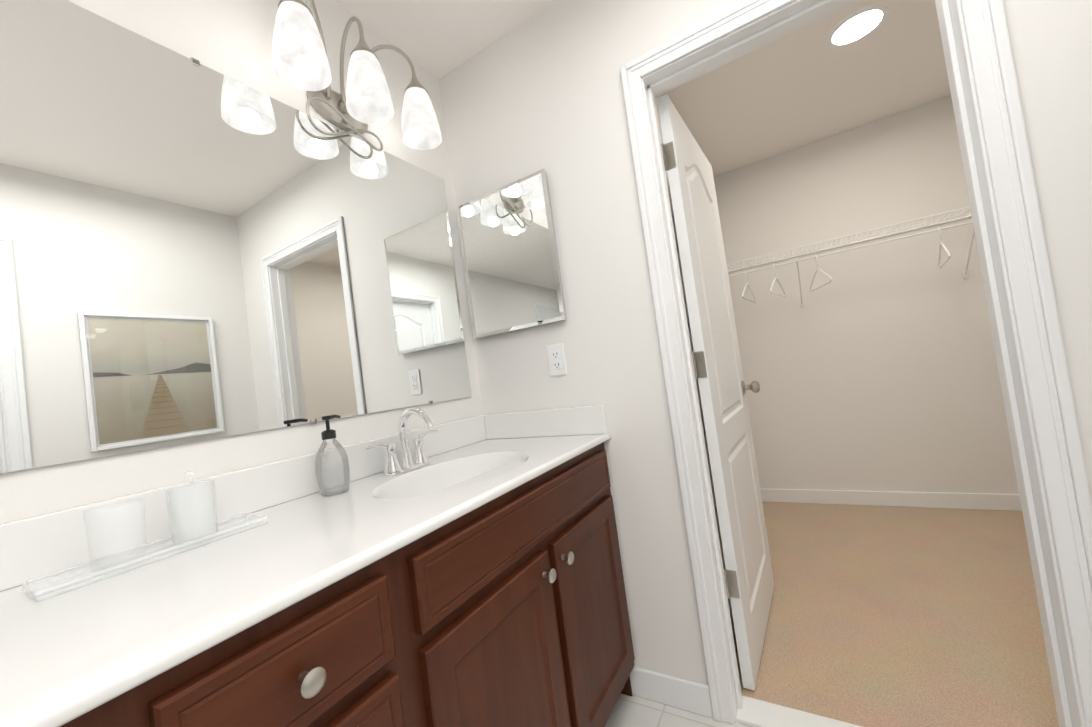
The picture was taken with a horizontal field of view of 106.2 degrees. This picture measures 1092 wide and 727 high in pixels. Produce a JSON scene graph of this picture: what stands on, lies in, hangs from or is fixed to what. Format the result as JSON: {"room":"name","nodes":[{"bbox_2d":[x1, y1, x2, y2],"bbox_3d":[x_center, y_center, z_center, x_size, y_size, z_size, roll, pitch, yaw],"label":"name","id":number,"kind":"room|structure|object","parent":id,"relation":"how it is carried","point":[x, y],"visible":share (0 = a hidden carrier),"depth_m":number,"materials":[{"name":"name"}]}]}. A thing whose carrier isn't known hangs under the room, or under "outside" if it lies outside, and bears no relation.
{"room":"bathroom","nodes":[
{"label":"bathroom","id":0,"kind":"room"},
{"bbox_2d":[0,0,481,523],"bbox_3d":[-1.522,0.093,-0.231,0.120,2.440,4.835,-9,-2,31],"label":"wall","id":1,"kind":"structure","parent":0,"point":[232,38],"depth_m":1.05,"materials":[{"name":"white paint"}]},
{"bbox_2d":[0,0,470,473],"bbox_3d":[-0.875,-0.271,0.807,0.008,0.909,2.008,-9,-2,31],"label":"mirror","id":2,"kind":"object","parent":1,"relation":"attached to","point":[192,249],"visible":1,"depth_m":0.92,"materials":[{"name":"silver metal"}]},
{"bbox_2d":[272,0,441,150],"bbox_3d":[-0.578,-0.884,1.256,0.216,0.370,0.533,-9,-2,31],"label":"sconce","id":3,"kind":"object","parent":1,"relation":"attached to","point":[299,58],"visible":1,"depth_m":1.21,"materials":[{"name":"white glass"}]},
{"bbox_2d":[335,0,950,176],"bbox_3d":[-0.061,-1.377,0.010,2.740,0.100,6.860,-9,-2,31],"label":"ceiling","id":4,"kind":"structure","parent":0,"point":[806,85],"depth_m":2.02,"materials":[{"name":"white paint"}]},
{"bbox_2d":[826,4,888,47],"bbox_3d":[1.346,-1.454,1.778,0.218,0.004,0.218,-9,-2,31],"label":"recessed light","id":5,"kind":"object","parent":4,"relation":"in","point":[857,25],"visible":1,"depth_m":1.77,"materials":[{"name":"white paint"}]},
{"bbox_2d":[605,694,751,726],"bbox_3d":[0.008,1.141,-1.101,3.335,0.100,4.820,-9,-2,31],"label":"floor","id":6,"kind":"structure","parent":0,"point":[632,711],"depth_m":1.31,"materials":[{"name":"white tile"}]},
{"bbox_2d":[0,405,634,726],"bbox_3d":[-0.501,0.711,0.618,0.577,1.000,2.147,-9,-2,31],"label":"bathroom vanity","id":7,"kind":"object","parent":6,"relation":"on","point":[470,574],"visible":0.98,"depth_m":0.70,"materials":[{"name":"brown wood"}]},
{"bbox_2d":[22,513,267,601],"bbox_3d":[-0.682,0.330,0.730,0.100,0.016,0.300,-9,-2,31],"label":"tray","id":8,"kind":"object","parent":7,"relation":"on","point":[75,580],"visible":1,"depth_m":0.68,"materials":[{"name":"clear glass"}]},
{"bbox_2d":[83,499,146,570],"bbox_3d":[-0.717,0.283,0.685,0.071,0.095,0.071,-9,-2,31],"label":"tumbler","id":9,"kind":"object","parent":8,"relation":"on","point":[120,535],"visible":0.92,"depth_m":0.68,"materials":[{"name":"clear glass"}]},
{"bbox_2d":[164,471,217,543],"bbox_3d":[-0.666,0.265,0.773,0.073,0.124,0.073,-9,-2,31],"label":"jar","id":10,"kind":"object","parent":8,"relation":"on","point":[195,510],"visible":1,"depth_m":0.76,"materials":[{"name":"clear glass"}]},
{"bbox_2d":[315,415,349,495],"bbox_3d":[-0.545,0.230,1.046,0.077,0.197,0.085,-8,-2,11],"label":"soap dispenser","id":11,"kind":"object","parent":7,"relation":"on","point":[327,433],"visible":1,"depth_m":1.04,"materials":[{"name":"clear glass"}]},
{"bbox_2d":[365,407,437,476],"bbox_3d":[-0.387,0.221,1.210,0.156,0.184,0.263,-9,-2,31],"label":"faucet","id":12,"kind":"object","parent":7,"relation":"on","point":[394,466],"visible":1,"depth_m":1.22,"materials":[{"name":"silver metal"}]},
{"bbox_2d":[734,695,861,726],"bbox_3d":[0.908,1.036,1.107,0.751,0.013,0.100,-9,-2,31],"label":"threshold","id":13,"kind":"object","parent":6,"relation":"on","point":[752,712],"visible":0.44,"depth_m":1.23,"materials":[{"name":"white stone"}]},
{"bbox_2d":[655,94,725,568],"bbox_3d":[0.863,-0.142,2.333,0.120,2.440,2.025,-9,-2,31],"label":"wall","id":14,"kind":"structure","parent":0,"point":[690,335],"depth_m":1.88,"materials":[{"name":"white paint"}]},
{"bbox_2d":[439,0,1091,685],"bbox_3d":[0.848,-0.181,1.094,2.620,2.440,0.115,-9,-2,31],"label":"wall","id":15,"kind":"structure","parent":0,"point":[541,89],"depth_m":1.38,"materials":[{"name":"white paint"}]},
{"bbox_2d":[458,169,566,338],"bbox_3d":[-0.144,-0.404,1.589,0.422,0.553,0.029,-9,-2,31],"label":"medicine cabinet","id":16,"kind":"object","parent":15,"relation":"attached to","point":[512,265],"visible":0.94,"depth_m":1.56,"materials":[{"name":"silver metal"}]},
{"bbox_2d":[547,343,566,375],"bbox_3d":[0.039,-0.013,1.511,0.070,0.115,0.008,-9,-2,31],"label":"electrical outlet plate","id":17,"kind":"object","parent":15,"relation":"attached to","point":[556,359],"visible":1,"depth_m":1.51,"materials":[{"name":"white plastic"}]},
{"bbox_2d":[630,666,712,717],"bbox_3d":[0.382,1.074,1.355,0.310,0.095,0.013,-9,-2,31],"label":"baseboard","id":18,"kind":"structure","parent":15,"relation":"attached to","point":[683,694],"depth_m":1.33,"materials":[{"name":"white paint"}]},
{"bbox_2d":[657,94,774,690],"bbox_3d":[0.722,0.059,1.660,0.177,2.000,0.712,-9,-2,34],"label":"closet door","id":19,"kind":"structure","parent":15,"relation":"in","point":[748,570],"depth_m":1.50,"materials":[{"name":"white paint"}]},
{"bbox_2d":[620,0,1091,726],"bbox_3d":[0.774,0.010,1.147,0.845,2.085,0.151,-9,-2,31],"label":"trim","id":20,"kind":"structure","parent":15,"relation":"attached to","point":[1030,360],"depth_m":0.94,"materials":[{"name":"white paint"}]},
{"bbox_2d":[714,95,1018,493],"bbox_3d":[2.198,-0.311,2.640,1.876,2.440,0.120,-9,-2,31],"label":"wall","id":21,"kind":"structure","parent":0,"point":[872,368],"depth_m":2.64,"materials":[{"name":"white paint"}]},
{"bbox_2d":[727,206,974,317],"bbox_3d":[1.994,-0.614,2.497,1.740,0.359,0.308,-9,-2,31],"label":"wire shelf","id":22,"kind":"object","parent":21,"relation":"attached to","point":[965,274],"visible":0.6,"depth_m":2.46,"materials":[{"name":"white metal"}]},
{"bbox_2d":[742,271,755,302],"bbox_3d":[1.345,-0.518,2.739,0.008,0.204,0.423,-9,-2,37],"label":"hanger","id":23,"kind":"object","parent":22,"relation":"hanging from","point":[754,301],"visible":0.98,"depth_m":2.74,"materials":[{"name":"white plastic"}]},
{"bbox_2d":[770,264,785,296],"bbox_3d":[1.490,-0.540,2.652,0.008,0.204,0.423,-9,-2,41],"label":"hanger","id":24,"kind":"object","parent":22,"relation":"hanging from","point":[779,284],"visible":0.94,"depth_m":2.65,"materials":[{"name":"white plastic"}]},
{"bbox_2d":[810,255,831,291],"bbox_3d":[1.681,-0.570,2.537,0.008,0.204,0.423,-8,-2,19],"label":"hanger","id":25,"kind":"object","parent":22,"relation":"hanging from","point":[815,274],"visible":0.96,"depth_m":2.52,"materials":[{"name":"white plastic"}]},
{"bbox_2d":[938,227,950,267],"bbox_3d":[2.165,-0.645,2.245,0.008,0.204,0.423,-9,-2,39],"label":"hanger","id":26,"kind":"object","parent":22,"relation":"hanging from","point":[947,251],"visible":1,"depth_m":2.24,"materials":[{"name":"white plastic"}]},
{"bbox_2d":[760,488,1021,510],"bbox_3d":[2.261,0.854,2.578,1.710,0.095,0.017,-9,-2,31],"label":"baseboard","id":27,"kind":"structure","parent":21,"relation":"attached to","point":[977,501],"depth_m":2.59,"materials":[{"name":"white paint"}]},
{"bbox_2d":[730,502,1058,726],"bbox_3d":[1.824,0.989,1.805,1.996,0.108,2.040,-9,-2,31],"label":"floor carpet","id":28,"kind":"object","parent":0,"point":[885,616],"visible":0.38,"depth_m":1.58,"materials":[{"name":"beige carpet"}]}
]}

